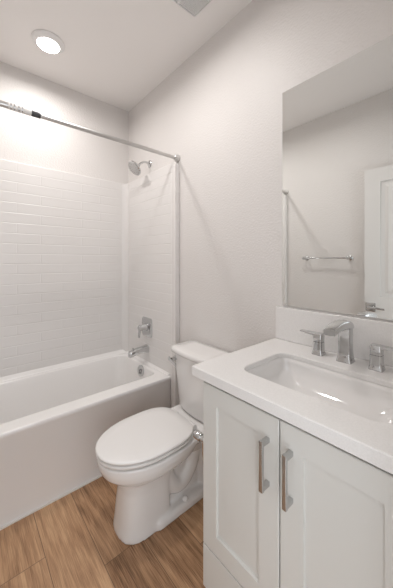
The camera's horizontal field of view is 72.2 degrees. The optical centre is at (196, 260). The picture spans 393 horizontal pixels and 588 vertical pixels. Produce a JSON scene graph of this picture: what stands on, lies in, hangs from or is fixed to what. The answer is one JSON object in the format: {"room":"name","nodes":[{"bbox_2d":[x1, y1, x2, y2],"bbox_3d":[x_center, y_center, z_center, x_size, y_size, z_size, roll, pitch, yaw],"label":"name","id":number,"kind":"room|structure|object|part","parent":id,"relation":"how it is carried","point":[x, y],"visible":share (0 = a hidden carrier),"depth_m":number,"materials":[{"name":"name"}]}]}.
{"room":"bathroom","nodes":[
{"label":"bathroom","id":0,"kind":"room"},
{"bbox_2d":[0,61,128,183],"bbox_3d":[-1.249,-0.054,2.127,1.730,2.740,0.120,0,0,-41],"label":"wall","id":1,"kind":"structure","parent":0,"point":[25,139],"depth_m":2.18,"materials":[{"name":"white paint"}]},
{"bbox_2d":[0,476,205,587],"bbox_3d":[-0.423,1.366,1.175,1.790,0.100,2.700,0,0,-41],"label":"floor","id":2,"kind":"structure","parent":0,"point":[72,541],"depth_m":1.23,"materials":[{"name":"brown wood"}]},
{"bbox_2d":[0,353,170,526],"bbox_3d":[-0.968,1.083,1.802,1.486,0.464,0.735,0,0,-41],"label":"bathtub","id":3,"kind":"object","parent":2,"relation":"on","point":[52,423],"visible":0.74,"depth_m":1.61,"materials":[{"name":"white ceramic"}]},
{"bbox_2d":[0,474,101,529],"bbox_3d":[-0.732,1.312,1.519,1.434,0.008,0.011,0,0,-41],"label":"trim","id":4,"kind":"structure","parent":3,"relation":"attached to","point":[100,475],"depth_m":1.45,"materials":[{"name":"white"}]},
{"bbox_2d":[0,159,178,407],"bbox_3d":[-0.949,0.297,1.780,1.489,2.038,0.796,0,0,-41],"label":"shower surround","id":5,"kind":"object","parent":3,"relation":"on","point":[83,259],"visible":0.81,"depth_m":2.14,"materials":[{"name":"white tile"}]},
{"bbox_3d":[-1.202,0.064,2.073,1.488,1.572,0.022,0,0,-41],"label":"panel","id":6,"kind":"part","parent":5,"relation":"part of","materials":[{"name":"white tile"}]},
{"bbox_2d":[128,344,148,357],"bbox_3d":[-0.473,0.733,2.191,0.166,0.072,0.066,0,0,-41],"label":"tub spout","id":7,"kind":"object","parent":5,"relation":"attached to","point":[145,348],"visible":1,"depth_m":2.17,"materials":[{"name":"silver metal"}]},
{"bbox_2d":[137,316,151,337],"bbox_3d":[-0.441,0.548,2.217,0.084,0.156,0.156,0,0,-41],"label":"shower valve","id":8,"kind":"object","parent":5,"relation":"attached to","point":[146,327],"visible":1,"depth_m":2.21,"materials":[{"name":"silver metal"}]},
{"bbox_3d":[-0.444,0.548,2.214,0.073,0.062,0.062,0,0,-41],"label":"handle","id":9,"kind":"part","parent":8,"relation":"part of","materials":[{"name":"silver metal"}]},
{"bbox_3d":[-0.395,0.297,2.253,0.034,2.038,0.786,0,0,-41],"label":"panel","id":10,"kind":"part","parent":5,"relation":"part of","materials":[{"name":"white tile"}]},
{"bbox_3d":[-0.458,0.898,2.202,0.023,0.090,0.090,0,0,-41],"label":"overflow plate","id":11,"kind":"part","parent":3,"relation":"part of","materials":[{"name":"silver metal"}]},
{"bbox_2d":[95,340,229,544],"bbox_3d":[-0.167,0.924,1.448,0.726,0.785,0.398,0,0,-41],"label":"toilet","id":12,"kind":"object","parent":2,"relation":"on","point":[154,460],"visible":0.86,"depth_m":1.34,"materials":[{"name":"white ceramic"}]},
{"bbox_3d":[-0.268,0.903,1.374,0.471,0.016,0.360,0,0,-41],"label":"seat","id":13,"kind":"part","parent":12,"relation":"part of","materials":[{"name":"white plastic"}]},
{"bbox_3d":[-0.266,0.880,1.375,0.481,0.020,0.366,0,0,-41],"label":"lid","id":14,"kind":"part","parent":12,"relation":"part of","materials":[{"name":"white plastic"}]},
{"bbox_3d":[-0.175,1.116,1.454,0.708,0.400,0.365,0,0,-41],"label":"bowl","id":15,"kind":"part","parent":12,"relation":"part of","materials":[{"name":"white ceramic"}]},
{"bbox_3d":[-0.149,0.615,1.648,0.012,0.042,0.079,0,0,-37],"label":"lever arm","id":16,"kind":"part","parent":12,"relation":"part of","materials":[{"name":"silver metal"}]},
{"bbox_3d":[0.029,0.742,1.618,0.190,0.343,0.370,0,0,-41],"label":"tank","id":17,"kind":"part","parent":12,"relation":"part of","materials":[{"name":"white ceramic"}]},
{"bbox_3d":[0.025,0.551,1.615,0.216,0.040,0.398,0,0,-41],"label":"tank lid","id":18,"kind":"part","parent":12,"relation":"part of","materials":[{"name":"white ceramic"}]},
{"bbox_2d":[203,381,392,587],"bbox_3d":[0.427,0.866,0.875,0.566,0.898,0.664,0,0,-41],"label":"vanity cabinet","id":19,"kind":"object","parent":2,"relation":"on","point":[284,506],"visible":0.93,"depth_m":0.72,"materials":[{"name":"white paint"}]},
{"bbox_2d":[193,430,202,457],"bbox_3d":[0.066,0.744,1.060,0.152,0.176,0.088,0,0,-41],"label":"toilet paper holder","id":20,"kind":"object","parent":19,"relation":"attached to","point":[197,435],"visible":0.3,"depth_m":1.03,"materials":[{"name":"silver metal"}]},
{"bbox_3d":[0.232,1.079,0.736,0.019,0.150,0.614,0,0,-41],"label":"panel","id":21,"kind":"part","parent":19,"relation":"part of","materials":[{"name":"white paint"}]},
{"bbox_3d":[0.130,0.716,0.853,0.019,0.570,0.304,0,0,-41],"label":"door","id":22,"kind":"part","parent":19,"relation":"part of","materials":[{"name":"white paint"}]},
{"bbox_3d":[0.187,0.562,0.746,0.034,0.138,0.013,0,0,-41],"label":"handle","id":23,"kind":"part","parent":19,"relation":"part of","materials":[{"name":"silver metal"}]},
{"bbox_3d":[0.234,0.562,0.693,0.034,0.138,0.013,0,0,-41],"label":"handle","id":24,"kind":"part","parent":19,"relation":"part of","materials":[{"name":"silver metal"}]},
{"bbox_2d":[192,338,392,473],"bbox_3d":[0.427,0.400,0.904,0.560,0.034,0.713,0,0,-41],"label":"countertop","id":25,"kind":"structure","parent":19,"relation":"on","point":[370,441],"depth_m":0.78,"materials":[{"name":"white stone"}]},
{"bbox_2d":[247,357,392,422],"bbox_3d":[0.405,0.472,0.881,0.309,0.141,0.478,0,0,-41],"label":"sink","id":26,"kind":"object","parent":25,"relation":"in","point":[369,400],"visible":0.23,"depth_m":0.97,"materials":[{"name":"white glazed ceramic"}]},
{"bbox_2d":[300,319,392,371],"bbox_3d":[0.528,0.303,0.995,0.181,0.160,0.357,0,0,-41],"label":"faucet","id":27,"kind":"object","parent":25,"relation":"on","point":[343,328],"visible":1,"depth_m":1.01,"materials":[{"name":"silver metal"}]},
{"bbox_3d":[0.485,0.313,1.131,0.037,0.035,0.094,0,0,-41],"label":"lever","id":28,"kind":"part","parent":27,"relation":"part of","materials":[{"name":"silver metal"}]},
{"bbox_3d":[0.504,0.357,1.110,0.045,0.052,0.045,0,0,-41],"label":"handle","id":29,"kind":"part","parent":27,"relation":"part of","materials":[{"name":"silver metal"}]},
{"bbox_3d":[0.528,0.303,0.995,0.181,0.160,0.054,0,0,-41],"label":"spout","id":30,"kind":"part","parent":27,"relation":"part of","materials":[{"name":"silver metal"}]},
{"bbox_3d":[0.639,0.357,0.954,0.045,0.052,0.045,0,0,-41],"label":"handle","id":31,"kind":"part","parent":27,"relation":"part of","materials":[{"name":"silver metal"}]},
{"bbox_3d":[0.657,0.313,0.933,0.037,0.035,0.094,0,0,-41],"label":"lever","id":32,"kind":"part","parent":27,"relation":"part of","materials":[{"name":"silver metal"}]},
{"bbox_3d":[0.333,0.716,0.619,0.019,0.570,0.306,0,0,-41],"label":"door","id":33,"kind":"part","parent":19,"relation":"part of","materials":[{"name":"white paint"}]},
{"bbox_2d":[0,0,251,111],"bbox_3d":[-0.459,-1.474,1.217,1.790,0.100,2.590,0,0,-41],"label":"ceiling","id":34,"kind":"structure","parent":0,"point":[116,52],"depth_m":1.73,"materials":[{"name":"white paint"}]},
{"bbox_2d":[31,29,64,53],"bbox_3d":[-0.962,-1.410,1.751,0.194,0.026,0.194,0,0,-41],"label":"recessed light","id":35,"kind":"object","parent":34,"relation":"in","point":[47,41],"visible":1,"depth_m":1.72,"materials":[{"name":"white plastic"}]},
{"bbox_2d":[172,0,211,16],"bbox_3d":[-0.022,-1.416,1.381,0.270,0.014,0.270,0,0,-41],"label":"ceiling vent","id":36,"kind":"object","parent":34,"relation":"in","point":[193,7],"visible":1,"depth_m":1.49,"materials":[{"name":"white plastic"}]},
{"bbox_2d":[129,0,392,403],"bbox_3d":[0.159,-0.054,1.733,0.120,2.740,2.320,0,0,-41],"label":"wall","id":37,"kind":"structure","parent":0,"point":[220,110],"depth_m":1.55,"materials":[{"name":"white paint"}]},
{"bbox_2d":[0,100,179,161],"bbox_3d":[-0.697,-0.752,1.491,1.490,0.054,0.054,0,0,-41],"label":"shower curtain rod","id":38,"kind":"object","parent":37,"relation":"attached to","point":[7,105],"visible":1,"depth_m":1.50,"materials":[{"name":"grey metal"}]},
{"bbox_2d":[10,103,22,113],"bbox_3d":[-0.886,-0.752,1.327,0.053,0.031,0.031,0,0,-41],"label":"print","id":39,"kind":"object","parent":38,"relation":"on","point":[13,107],"depth_m":1.32,"materials":[{"name":"silver metal"}]},
{"bbox_2d":[128,160,151,175],"bbox_3d":[-0.465,-0.775,2.215,0.190,0.149,0.128,0,0,-41],"label":"shower fixture","id":40,"kind":"object","parent":37,"relation":"attached to","point":[134,167],"visible":1,"depth_m":2.18,"materials":[{"name":"silver metal"}]},
{"bbox_2d":[276,306,392,366],"bbox_3d":[0.632,0.304,1.079,0.020,0.158,0.709,0,0,-41],"label":"backsplash","id":41,"kind":"structure","parent":37,"relation":"attached to","point":[289,321],"depth_m":1.14,"materials":[{"name":"white stone"}]},
{"bbox_2d":[282,35,392,319],"bbox_3d":[0.644,-0.305,1.077,0.004,1.044,0.668,0,0,-41],"label":"mirror","id":42,"kind":"object","parent":37,"relation":"attached to","point":[337,123],"visible":1,"depth_m":1.13,"materials":[{"name":"silver mirror"}]}
]}

